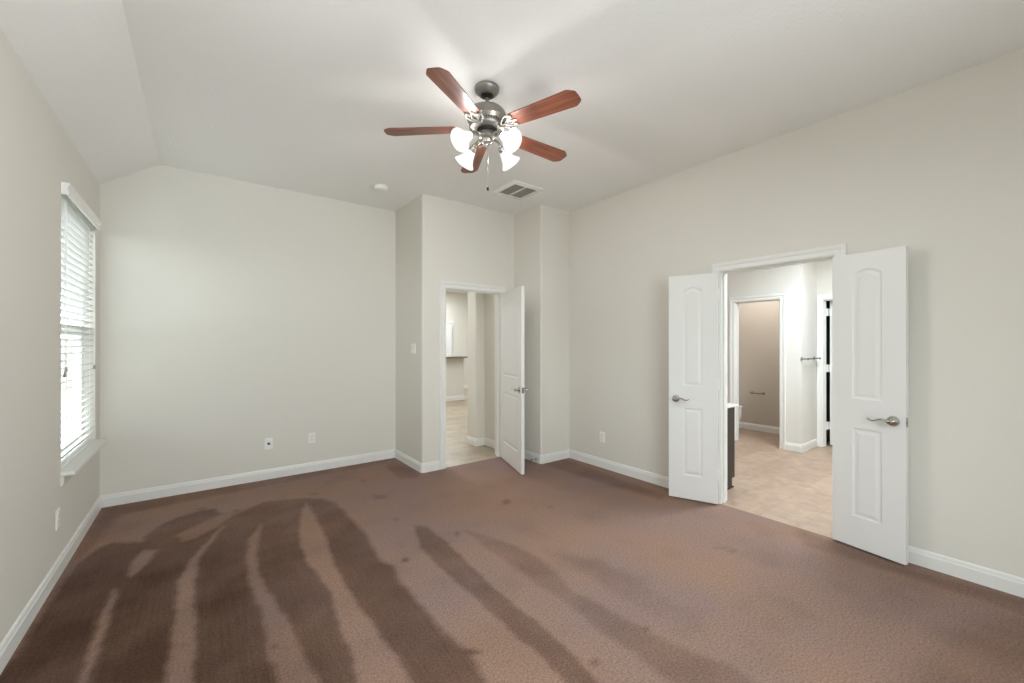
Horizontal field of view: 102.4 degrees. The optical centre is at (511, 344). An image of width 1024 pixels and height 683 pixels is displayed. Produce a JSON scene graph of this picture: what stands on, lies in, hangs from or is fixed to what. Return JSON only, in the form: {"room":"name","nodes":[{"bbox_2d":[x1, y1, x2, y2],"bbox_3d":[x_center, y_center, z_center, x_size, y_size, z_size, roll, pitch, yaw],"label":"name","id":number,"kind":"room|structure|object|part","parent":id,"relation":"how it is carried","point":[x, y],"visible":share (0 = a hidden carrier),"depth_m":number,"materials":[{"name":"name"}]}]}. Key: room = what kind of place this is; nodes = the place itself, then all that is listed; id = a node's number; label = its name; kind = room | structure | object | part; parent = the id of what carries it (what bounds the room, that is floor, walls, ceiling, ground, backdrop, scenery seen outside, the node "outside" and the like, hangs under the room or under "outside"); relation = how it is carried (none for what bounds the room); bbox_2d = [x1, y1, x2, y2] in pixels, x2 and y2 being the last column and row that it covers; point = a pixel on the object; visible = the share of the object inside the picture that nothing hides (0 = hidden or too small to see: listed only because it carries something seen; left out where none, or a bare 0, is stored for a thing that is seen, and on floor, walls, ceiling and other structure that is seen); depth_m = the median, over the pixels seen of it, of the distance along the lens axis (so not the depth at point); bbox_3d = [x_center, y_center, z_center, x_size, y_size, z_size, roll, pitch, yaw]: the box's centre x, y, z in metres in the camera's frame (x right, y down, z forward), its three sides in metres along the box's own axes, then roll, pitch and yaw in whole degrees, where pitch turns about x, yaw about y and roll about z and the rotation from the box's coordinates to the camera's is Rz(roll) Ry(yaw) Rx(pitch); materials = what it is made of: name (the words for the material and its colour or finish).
{"room":"empty bedroom","nodes":[
{"label":"empty bedroom","id":0,"kind":"room"},
{"bbox_2d":[0,28,99,643],"bbox_3d":[-1.803,0.041,1.122,0.120,2.858,6.304,0,0,-37],"label":"wall","id":1,"kind":"structure","parent":0,"point":[37,154],"depth_m":2.15,"materials":[{"name":"white paint"}]},
{"bbox_2d":[0,496,101,674],"bbox_3d":[-1.749,1.367,1.163,0.015,0.105,6.064,0,0,-37],"label":"baseboard","id":2,"kind":"structure","parent":1,"relation":"attached to","point":[11,641],"depth_m":2.25,"materials":[{"name":"white paint"}]},
{"bbox_2d":[55,508,59,530],"bbox_3d":[-2.781,1.070,2.524,0.008,0.120,0.076,0,0,-37],"label":"power outlet","id":3,"kind":"object","parent":1,"relation":"attached to","point":[57,512],"visible":1,"depth_m":2.51,"materials":[{"name":"white plastic"}]},
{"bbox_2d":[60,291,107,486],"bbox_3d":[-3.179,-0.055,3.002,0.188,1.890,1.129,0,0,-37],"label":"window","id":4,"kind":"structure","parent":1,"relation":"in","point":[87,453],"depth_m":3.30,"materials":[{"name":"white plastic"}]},
{"bbox_3d":[-3.221,0.319,2.960,0.024,0.872,0.964,0,0,-37],"label":"sash","id":5,"kind":"part","parent":4,"relation":"part of","materials":[{"name":"white plastic"}]},
{"bbox_3d":[-3.229,-0.098,2.954,0.050,1.805,1.054,0,0,-37],"label":"frame","id":6,"kind":"part","parent":4,"relation":"part of","materials":[{"name":"white plastic"}]},
{"bbox_3d":[-3.239,-0.516,2.946,0.024,0.878,0.964,0,0,-37],"label":"sash","id":7,"kind":"part","parent":4,"relation":"part of","materials":[{"name":"white plastic"}]},
{"bbox_2d":[61,182,101,468],"bbox_3d":[-3.159,-0.111,3.002,0.100,1.819,1.062,0,0,-37],"label":"window blind","id":8,"kind":"object","parent":4,"relation":"attached to","point":[78,220],"visible":0.73,"depth_m":2.98,"materials":[{"name":"white plastic"}]},
{"bbox_3d":[-2.966,-0.077,2.708,0.053,1.725,0.002,0,0,-37],"label":"ladder cord","id":9,"kind":"part","parent":8,"relation":"part of","materials":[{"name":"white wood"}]},
{"bbox_3d":[-3.180,0.790,2.991,0.050,0.018,1.030,0,0,-37],"label":"rail","id":10,"kind":"part","parent":8,"relation":"part of","materials":[{"name":"white plastic"}]},
{"bbox_3d":[-3.393,-0.077,3.275,0.053,1.725,0.002,0,0,-37],"label":"ladder cord","id":11,"kind":"part","parent":8,"relation":"part of","materials":[{"name":"white fabric"}]},
{"bbox_3d":[-3.171,0.814,3.007,0.168,0.026,1.129,0,0,-37],"label":"sill","id":12,"kind":"part","parent":4,"relation":"part of","materials":[{"name":"white paint"}]},
{"bbox_2d":[100,164,394,495],"bbox_3d":[-2.551,-0.099,4.432,2.673,3.137,0.120,0,0,-37],"label":"wall","id":13,"kind":"structure","parent":0,"point":[235,315],"depth_m":4.17,"materials":[{"name":"white paint"}]},
{"bbox_2d":[101,449,394,507],"bbox_3d":[-2.518,1.367,4.372,2.653,0.105,0.015,0,0,-37],"label":"baseboard","id":14,"kind":"structure","parent":13,"relation":"attached to","point":[114,499],"depth_m":4.16,"materials":[{"name":"white paint"}]},
{"bbox_2d":[264,438,272,449],"bbox_3d":[-2.562,1.049,4.337,0.076,0.120,0.018,0,0,-37],"label":"wall jack","id":15,"kind":"object","parent":13,"relation":"attached to","point":[268,442],"visible":1,"depth_m":4.34,"materials":[{"name":"white plastic"}]},
{"bbox_2d":[308,432,314,443],"bbox_3d":[-2.232,1.046,4.592,0.076,0.120,0.008,0,0,-37],"label":"power outlet","id":16,"kind":"object","parent":13,"relation":"attached to","point":[311,436],"visible":1,"depth_m":4.59,"materials":[{"name":"white plastic"}]},
{"bbox_2d":[446,292,467,384],"bbox_3d":[-2.926,-0.080,12.136,6.050,3.100,0.100,0,0,-37],"label":"wall","id":17,"kind":"structure","parent":0,"point":[456,303],"depth_m":13.03,"materials":[{"name":"white paint"}]},
{"bbox_2d":[446,324,451,355],"bbox_3d":[-2.193,0.388,12.568,0.800,2.032,0.035,0,0,-37],"label":"door","id":18,"kind":"structure","parent":17,"relation":"in","point":[448,326],"depth_m":12.73,"materials":[{"name":"white paint"}]},
{"bbox_2d":[446,321,453,355],"bbox_3d":[-2.252,0.346,12.646,0.990,2.147,0.138,0,0,-37],"label":"door frame","id":19,"kind":"structure","parent":17,"relation":"attached to","point":[448,322],"depth_m":12.86,"materials":[{"name":"white paint"}]},
{"bbox_2d":[446,290,467,292],"bbox_3d":[-0.724,-1.670,9.318,5.930,0.080,7.052,0,0,-37],"label":"ceiling","id":20,"kind":"structure","parent":0,"point":[446,290],"depth_m":12.73,"materials":[{"name":"white paint"}]},
{"bbox_2d":[446,389,498,467],"bbox_3d":[-0.740,1.451,9.239,6.050,0.058,7.160,0,0,-37],"label":"floor","id":21,"kind":"structure","parent":0,"point":[458,452],"depth_m":6.03,"materials":[{"name":"beige tile"}]},
{"bbox_2d":[446,356,467,401],"bbox_3d":[-2.204,0.864,9.838,2.535,1.112,0.400,0,0,-37],"label":"breakfast bar","id":22,"kind":"object","parent":21,"relation":"on","point":[454,365],"visible":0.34,"depth_m":10.37,"materials":[{"name":"white paint"}]},
{"bbox_3d":[-2.245,1.360,9.847,2.480,0.120,0.155,0,0,-37],"label":"trim","id":23,"kind":"part","parent":22,"relation":"part of","materials":[{"name":"white paint"}]},
{"bbox_2d":[468,292,494,440],"bbox_3d":[1.560,-0.080,7.108,4.945,3.100,0.772,0,0,-37],"label":"wall","id":24,"kind":"structure","parent":0,"point":[481,306],"depth_m":5.77,"materials":[{"name":"white paint"}]},
{"bbox_2d":[466,435,494,448],"bbox_3d":[-0.344,1.367,5.718,0.260,0.105,0.847,0,0,-37],"label":"baseboard","id":25,"kind":"structure","parent":24,"relation":"attached to","point":[472,441],"depth_m":5.76,"materials":[{"name":"white paint"}]},
{"bbox_2d":[395,194,568,462],"bbox_3d":[-0.340,-0.099,5.034,2.338,3.137,0.826,0,0,-5],"label":"wall","id":26,"kind":"structure","parent":0,"point":[437,239],"depth_m":4.95,"materials":[{"name":"white paint"}]},
{"bbox_2d":[411,344,415,353],"bbox_3d":[-1.135,0.053,4.731,0.011,0.116,0.116,0,0,-37],"label":"light switch","id":27,"kind":"object","parent":26,"relation":"attached to","point":[413,346],"visible":1,"depth_m":4.72,"materials":[{"name":"white plastic"}]},
{"bbox_2d":[395,449,439,472],"bbox_3d":[-1.146,1.367,4.915,0.222,0.105,0.801,0,0,-37],"label":"baseboard","id":28,"kind":"structure","parent":26,"relation":"attached to","point":[420,467],"depth_m":4.65,"materials":[{"name":"white paint"}]},
{"bbox_2d":[440,281,505,469],"bbox_3d":[-0.489,0.349,5.003,0.922,2.142,0.156,0,0,-37],"label":"door frame","id":29,"kind":"structure","parent":26,"relation":"attached to","point":[444,285],"depth_m":4.88,"materials":[{"name":"white paint"}]},
{"bbox_2d":[501,286,527,474],"bbox_3d":[-0.006,0.388,4.806,0.163,2.032,0.778,0,0,-19],"label":"door","id":30,"kind":"structure","parent":26,"relation":"in","point":[512,301],"depth_m":4.69,"materials":[{"name":"white paint"}]},
{"bbox_2d":[524,449,568,463],"bbox_3d":[0.298,1.367,5.079,0.807,0.105,0.356,0,0,12],"label":"baseboard","id":31,"kind":"structure","parent":26,"relation":"attached to","point":[559,455],"depth_m":5.01,"materials":[{"name":"white paint"}]},
{"bbox_2d":[0,457,1023,682],"bbox_3d":[-0.002,1.420,2.482,4.393,0.001,6.064,0,0,-37],"label":"floor","id":32,"kind":"structure","parent":0,"point":[568,570],"depth_m":2.31,"materials":[{"name":"brown carpet"}]},
{"bbox_2d":[0,0,1023,214],"bbox_3d":[-0.002,-1.578,2.482,4.633,0.378,6.304,0,0,-37],"label":"ceiling","id":33,"kind":"structure","parent":0,"point":[301,96],"depth_m":2.51,"materials":[{"name":"white paint"}]},
{"bbox_2d":[374,184,387,191],"bbox_3d":[-1.387,-1.643,4.353,0.144,0.048,0.144,0,0,-37],"label":"smoke detector","id":34,"kind":"object","parent":33,"relation":"attached to","point":[378,187],"visible":1,"depth_m":4.31,"materials":[{"name":"white plastic"}]},
{"bbox_2d":[384,67,580,190],"bbox_3d":[-0.125,-1.334,2.702,1.240,0.666,1.277,0,0,-37],"label":"ceiling fan","id":35,"kind":"object","parent":33,"relation":"hanging from","point":[487,120],"visible":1,"depth_m":2.58,"materials":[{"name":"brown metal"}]},
{"bbox_3d":[-0.592,-1.387,2.682,0.469,0.006,0.138,-2,9,0],"label":"blade","id":36,"kind":"part","parent":35,"relation":"part of","materials":[{"name":"brown wood"}]},
{"bbox_3d":[-0.313,-1.387,2.279,0.138,0.006,0.469,10,5,20],"label":"blade","id":37,"kind":"part","parent":35,"relation":"part of","materials":[{"name":"brown wood"}]},
{"bbox_3d":[-0.316,-1.258,2.532,0.131,0.138,0.140,0,0,12],"label":"lamp shade","id":38,"kind":"part","parent":35,"relation":"part of","materials":[{"name":"white glass"}]},
{"bbox_3d":[-0.288,-1.279,2.549,0.054,0.068,0.076,0,0,43],"label":"bulb","id":39,"kind":"part","parent":35,"relation":"part of","materials":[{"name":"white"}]},
{"bbox_3d":[-0.311,-1.258,2.834,0.140,0.138,0.131,0,0,12],"label":"lamp shade","id":40,"kind":"part","parent":35,"relation":"part of","materials":[{"name":"white glass"}]},
{"bbox_3d":[-0.286,-1.387,3.092,0.138,0.006,0.469,-9,1,-17],"label":"blade","id":41,"kind":"part","parent":35,"relation":"part of","materials":[{"name":"brown wood"}]},
{"bbox_3d":[-0.031,-1.279,2.556,0.076,0.068,0.054,0,0,43],"label":"bulb","id":42,"kind":"part","parent":35,"relation":"part of","materials":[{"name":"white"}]},
{"bbox_3d":[-0.010,-1.258,2.829,0.131,0.138,0.140,0,0,12],"label":"lamp shade","id":43,"kind":"part","parent":35,"relation":"part of","materials":[{"name":"white glass"}]},
{"bbox_3d":[-0.014,-1.258,2.528,0.140,0.138,0.131,0,0,12],"label":"lamp shade","id":44,"kind":"part","parent":35,"relation":"part of","materials":[{"name":"white glass"}]},
{"bbox_3d":[0.190,-1.387,2.925,0.469,0.006,0.138,2,-10,-35],"label":"blade","id":45,"kind":"part","parent":35,"relation":"part of","materials":[{"name":"brown wood"}]},
{"bbox_3d":[0.182,-1.387,2.425,0.469,0.006,0.138,2,-8,37],"label":"blade","id":46,"kind":"part","parent":35,"relation":"part of","materials":[{"name":"brown wood"}]},
{"bbox_2d":[492,180,543,199],"bbox_3d":[0.060,-1.660,4.465,0.410,0.014,0.410,0,0,-37],"label":"ceiling vent","id":47,"kind":"object","parent":33,"relation":"in","point":[514,189],"visible":1,"depth_m":4.44,"materials":[{"name":"white metal"}]},
{"bbox_2d":[739,301,778,426],"bbox_3d":[4.113,0.070,6.768,0.120,2.800,1.550,0,0,-37],"label":"wall","id":48,"kind":"structure","parent":0,"point":[758,321],"depth_m":6.75,"materials":[{"name":"beige paint"}]},
{"bbox_2d":[739,422,778,433],"bbox_3d":[4.059,1.367,6.728,0.015,0.105,1.550,0,0,-37],"label":"baseboard","id":49,"kind":"structure","parent":48,"relation":"attached to","point":[770,429],"depth_m":6.73,"materials":[{"name":"white paint"}]},
{"bbox_2d":[727,262,816,443],"bbox_3d":[3.568,0.070,6.282,0.695,2.800,1.670,0,0,-37],"label":"wall","id":50,"kind":"structure","parent":0,"point":[799,281],"depth_m":5.53,"materials":[{"name":"white paint"}]},
{"bbox_2d":[729,293,785,449],"bbox_3d":[3.513,0.366,5.879,0.156,2.107,0.737,0,0,-37],"label":"door frame","id":51,"kind":"structure","parent":50,"relation":"attached to","point":[734,303],"depth_m":5.89,"materials":[{"name":"white paint"}]},
{"bbox_2d":[785,438,816,452],"bbox_3d":[3.968,1.367,5.640,0.590,0.105,0.193,0,0,-37],"label":"baseboard","id":52,"kind":"structure","parent":50,"relation":"attached to","point":[801,448],"depth_m":5.49,"materials":[{"name":"white paint"}]},
{"bbox_2d":[801,356,820,360],"bbox_3d":[4.006,0.192,5.515,0.504,0.054,0.083,0,0,-37],"label":"towel bar","id":53,"kind":"object","parent":50,"relation":"attached to","point":[814,357],"visible":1,"depth_m":5.41,"materials":[{"name":"grey metal"}]},
{"bbox_2d":[722,428,831,537],"bbox_3d":[3.898,1.451,4.788,4.609,0.058,4.447,0,0,-37],"label":"floor","id":54,"kind":"structure","parent":0,"point":[792,488],"depth_m":4.24,"materials":[{"name":"beige tile"}]},
{"bbox_2d":[727,407,734,489],"bbox_3d":[1.618,1.022,4.598,0.499,0.795,1.510,0,0,-37],"label":"vanity cabinet","id":55,"kind":"object","parent":54,"relation":"on","point":[730,411],"visible":0.02,"depth_m":4.07,"materials":[{"name":"black wood"}]},
{"bbox_2d":[727,403,738,407],"bbox_3d":[1.615,0.612,4.598,0.493,0.023,1.545,0,0,-37],"label":"countertop","id":56,"kind":"structure","parent":55,"relation":"on","point":[729,405],"depth_m":4.08,"materials":[{"name":"white stone"}]},
{"bbox_2d":[739,405,742,420],"bbox_3d":[3.478,1.042,6.846,0.460,0.755,0.660,0,0,-37],"label":"toilet","id":57,"kind":"object","parent":54,"relation":"on","point":[740,406],"visible":0.09,"depth_m":6.58,"materials":[{"name":"white ceramic"}]},
{"bbox_3d":[3.515,1.228,6.797,0.370,0.385,0.525,0,0,-37],"label":"bowl","id":58,"kind":"part","parent":57,"relation":"part of","materials":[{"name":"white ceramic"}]},
{"bbox_2d":[569,48,1023,577],"bbox_3d":[2.232,-0.099,3.268,0.120,3.137,4.867,0,0,-37],"label":"wall","id":59,"kind":"structure","parent":0,"point":[935,168],"depth_m":2.70,"materials":[{"name":"white paint"}]},
{"bbox_2d":[600,432,604,442],"bbox_3d":[1.037,1.071,4.745,0.008,0.120,0.076,0,0,-37],"label":"power outlet","id":60,"kind":"object","parent":59,"relation":"attached to","point":[602,434],"visible":1,"depth_m":4.74,"materials":[{"name":"white plastic"}]},
{"bbox_2d":[569,449,668,487],"bbox_3d":[1.258,1.367,4.446,0.015,0.105,1.812,0,0,-37],"label":"baseboard","id":61,"kind":"structure","parent":59,"relation":"attached to","point":[650,477],"depth_m":4.51,"materials":[{"name":"white paint"}]},
{"bbox_2d":[669,273,719,503],"bbox_3d":[1.642,0.388,3.732,0.423,2.032,0.163,0,0,31],"label":"door","id":62,"kind":"structure","parent":59,"relation":"in","point":[694,383],"depth_m":3.71,"materials":[{"name":"white paint"}]},
{"bbox_3d":[1.530,0.499,3.743,0.154,0.066,0.065,0,0,31],"label":"handle","id":63,"kind":"part","parent":62,"relation":"part of","materials":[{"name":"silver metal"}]},
{"bbox_2d":[711,243,846,503],"bbox_3d":[2.151,0.349,3.375,0.156,2.142,0.976,0,0,-37],"label":"door frame","id":64,"kind":"structure","parent":59,"relation":"attached to","point":[825,253],"depth_m":3.67,"materials":[{"name":"white paint"}]},
{"bbox_2d":[832,245,907,564],"bbox_3d":[2.396,0.388,2.795,0.105,2.032,0.423,0,0,-27],"label":"door","id":65,"kind":"structure","parent":59,"relation":"in","point":[870,288],"depth_m":2.77,"materials":[{"name":"white paint"}]},
{"bbox_3d":[2.424,0.499,2.696,0.065,0.066,0.154,0,0,-27],"label":"handle","id":66,"kind":"part","parent":65,"relation":"part of","materials":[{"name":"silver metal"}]},
{"bbox_2d":[908,545,1023,597],"bbox_3d":[2.981,1.367,2.163,0.015,0.105,1.961,0,0,-37],"label":"baseboard","id":67,"kind":"structure","parent":59,"relation":"attached to","point":[1011,584],"depth_m":2.48,"materials":[{"name":"white paint"}]},
{"bbox_2d":[817,260,831,294],"bbox_3d":[5.138,0.070,4.679,0.120,2.800,2.780,0,0,-37],"label":"wall","id":68,"kind":"structure","parent":0,"point":[824,268],"depth_m":5.68,"materials":[{"name":"white paint"}]},
{"bbox_2d":[817,294,831,446],"bbox_3d":[4.536,0.367,5.478,0.156,2.105,0.770,0,0,-37],"label":"door frame","id":69,"kind":"structure","parent":68,"relation":"attached to","point":[821,299],"depth_m":5.71,"materials":[{"name":"white paint"}]},
{"bbox_2d":[826,301,831,444],"bbox_3d":[4.670,0.388,5.881,0.679,2.032,0.163,0,0,-33],"label":"door","id":70,"kind":"structure","parent":68,"relation":"in","point":[828,311],"depth_m":5.74,"materials":[{"name":"white paint"}]},
{"bbox_2d":[826,301,829,441],"bbox_3d":[5.753,0.070,5.143,1.420,2.800,3.020,0,0,-37],"label":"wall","id":71,"kind":"structure","parent":0,"point":[827,302],"depth_m":6.05,"materials":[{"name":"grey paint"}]},
{"label":"outside","id":72,"kind":"structure","parent":0,"visible":0},
{"bbox_2d":[61,382,72,443],"bbox_3d":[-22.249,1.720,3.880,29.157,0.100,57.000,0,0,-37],"label":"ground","id":73,"kind":"structure","parent":72,"point":[69,390],"depth_m":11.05,"materials":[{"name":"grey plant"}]},
{"bbox_2d":[61,342,72,385],"bbox_3d":[-13.563,0.783,10.435,0.060,1.814,45.000,0,0,-37],"label":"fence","id":74,"kind":"object","parent":73,"relation":"on","point":[70,370],"visible":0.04,"depth_m":17.43,"materials":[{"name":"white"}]}
]}

